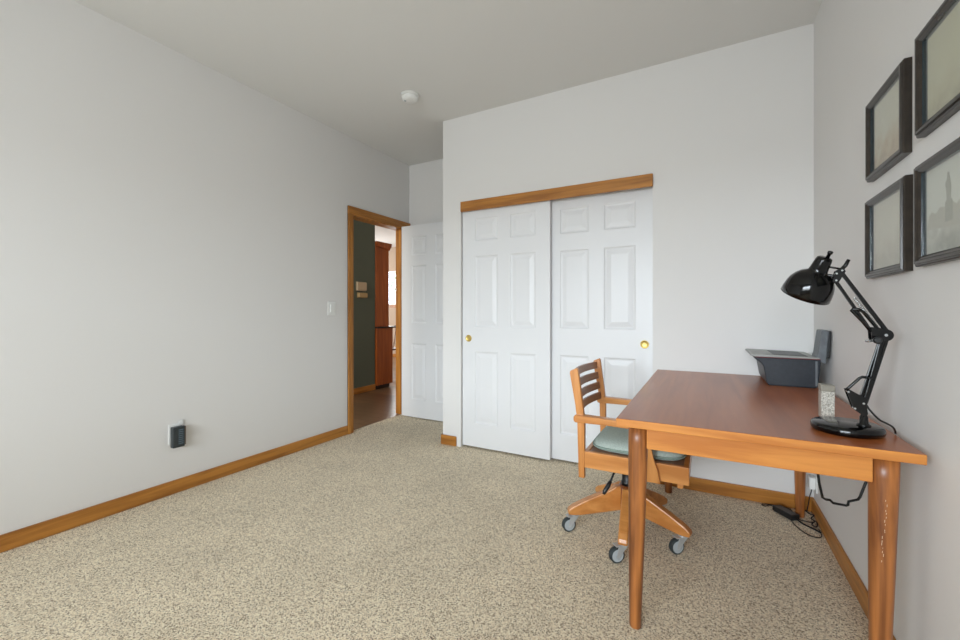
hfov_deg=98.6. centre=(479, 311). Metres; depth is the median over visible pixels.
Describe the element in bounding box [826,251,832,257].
switch
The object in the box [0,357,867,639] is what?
floor
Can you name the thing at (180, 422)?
wall outlet
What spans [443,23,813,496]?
wall
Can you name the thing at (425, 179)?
wall
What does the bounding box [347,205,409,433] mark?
door frame
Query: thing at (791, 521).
cord
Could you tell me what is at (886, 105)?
print
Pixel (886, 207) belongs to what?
print
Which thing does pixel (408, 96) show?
smoke detector
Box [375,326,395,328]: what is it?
countertop
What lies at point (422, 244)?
door
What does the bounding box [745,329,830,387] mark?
printer
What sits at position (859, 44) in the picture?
wall
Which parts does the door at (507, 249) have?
finger pull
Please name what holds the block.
on the writing desk
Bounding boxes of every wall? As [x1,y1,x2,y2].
[0,0,408,534]
[354,220,374,387]
[389,247,395,353]
[409,159,442,225]
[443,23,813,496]
[814,0,959,639]
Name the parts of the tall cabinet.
crown moulding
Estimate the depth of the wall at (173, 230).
2.43 m
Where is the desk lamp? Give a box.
[781,251,896,438]
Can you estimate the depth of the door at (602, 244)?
2.95 m
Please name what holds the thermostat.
attached to the wall at (364, 233)
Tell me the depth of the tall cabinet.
6.07 m
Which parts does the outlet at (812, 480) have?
wall plate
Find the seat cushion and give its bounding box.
[593,426,686,460]
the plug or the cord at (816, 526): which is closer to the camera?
the cord at (816, 526)
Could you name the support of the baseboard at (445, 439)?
attached to the wall at (725, 135)
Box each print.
[874,80,898,169]
[874,191,899,269]
[927,152,959,254]
[928,1,959,118]
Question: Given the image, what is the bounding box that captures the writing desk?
[616,369,926,639]
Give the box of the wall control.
[357,292,367,297]
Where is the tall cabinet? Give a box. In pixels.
[375,241,395,388]
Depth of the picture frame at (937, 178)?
1.06 m
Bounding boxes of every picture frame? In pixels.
[865,57,911,182]
[865,174,912,278]
[914,137,959,266]
[915,0,959,138]
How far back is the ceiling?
2.50 m
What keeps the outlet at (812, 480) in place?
attached to the wall at (859, 44)
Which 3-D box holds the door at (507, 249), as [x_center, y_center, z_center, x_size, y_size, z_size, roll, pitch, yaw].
[0.194,0.119,3.274,0.758,1.969,0.038,0,0,29]
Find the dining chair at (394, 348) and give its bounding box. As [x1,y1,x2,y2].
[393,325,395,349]
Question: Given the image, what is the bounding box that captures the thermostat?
[356,282,366,290]
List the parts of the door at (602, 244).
finger pull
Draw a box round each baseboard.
[0,426,347,552]
[354,384,375,394]
[441,434,456,445]
[660,476,813,511]
[811,498,895,639]
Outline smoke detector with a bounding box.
[401,90,418,103]
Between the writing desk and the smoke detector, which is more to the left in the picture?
the smoke detector
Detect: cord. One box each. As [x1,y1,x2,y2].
[791,521,821,537]
[794,508,817,527]
[817,474,867,506]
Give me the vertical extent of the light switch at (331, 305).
0.122 m
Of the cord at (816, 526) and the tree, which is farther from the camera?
the tree
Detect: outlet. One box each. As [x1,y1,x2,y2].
[168,420,182,444]
[806,474,817,510]
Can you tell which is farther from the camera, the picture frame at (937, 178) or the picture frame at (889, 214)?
the picture frame at (889, 214)
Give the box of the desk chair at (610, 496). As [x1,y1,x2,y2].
[562,358,691,562]
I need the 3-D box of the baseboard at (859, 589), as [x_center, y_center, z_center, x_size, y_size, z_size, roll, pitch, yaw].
[0.631,1.079,0.063,0.014,0.082,5.116,0,0,29]
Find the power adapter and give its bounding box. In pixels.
[761,504,820,532]
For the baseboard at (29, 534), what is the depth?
2.42 m
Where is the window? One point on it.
(390, 305)
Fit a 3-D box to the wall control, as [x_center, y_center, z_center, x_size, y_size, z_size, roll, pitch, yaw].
[-1.625,-0.232,5.717,0.040,0.072,0.170,0,0,29]
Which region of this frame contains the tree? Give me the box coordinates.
[390,272,395,293]
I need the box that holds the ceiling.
[74,0,821,246]
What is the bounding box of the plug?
[171,425,185,448]
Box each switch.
[328,301,335,314]
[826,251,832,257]
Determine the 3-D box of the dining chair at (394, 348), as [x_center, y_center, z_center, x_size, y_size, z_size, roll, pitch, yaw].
[-1.662,0.673,7.578,0.533,0.898,0.491,0,0,29]
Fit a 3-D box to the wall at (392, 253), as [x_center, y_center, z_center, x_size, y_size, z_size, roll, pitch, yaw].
[-1.432,-0.250,9.971,6.315,2.740,0.120,0,0,29]
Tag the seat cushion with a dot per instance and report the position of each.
(610, 439)
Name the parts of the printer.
scanner lid, lid panel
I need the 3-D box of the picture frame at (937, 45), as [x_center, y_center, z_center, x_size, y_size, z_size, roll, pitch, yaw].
[1.136,-0.620,0.998,0.025,0.280,0.326,0,0,29]
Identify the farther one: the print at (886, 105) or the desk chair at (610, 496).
the desk chair at (610, 496)
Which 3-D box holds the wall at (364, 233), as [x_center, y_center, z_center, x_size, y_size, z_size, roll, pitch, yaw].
[-2.524,-0.250,4.231,0.110,2.740,4.000,0,0,29]
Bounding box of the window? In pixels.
[389,271,395,307]
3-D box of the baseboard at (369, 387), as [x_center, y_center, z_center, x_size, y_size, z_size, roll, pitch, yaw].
[-2.469,1.079,4.201,0.014,0.082,4.000,0,0,29]
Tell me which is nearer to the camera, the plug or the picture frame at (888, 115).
the picture frame at (888, 115)
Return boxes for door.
[402,222,442,420]
[463,200,550,459]
[551,187,652,462]
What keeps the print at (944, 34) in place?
attached to the picture frame at (937, 45)
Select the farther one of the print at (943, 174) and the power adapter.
the power adapter
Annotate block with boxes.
[818,383,834,416]
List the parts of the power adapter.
input cord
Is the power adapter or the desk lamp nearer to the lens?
the desk lamp
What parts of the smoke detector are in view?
plate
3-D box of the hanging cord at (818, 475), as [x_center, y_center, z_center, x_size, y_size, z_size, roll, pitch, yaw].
[1.290,0.552,1.450,0.243,0.263,0.008,0,0,0]
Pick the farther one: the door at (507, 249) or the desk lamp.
the door at (507, 249)

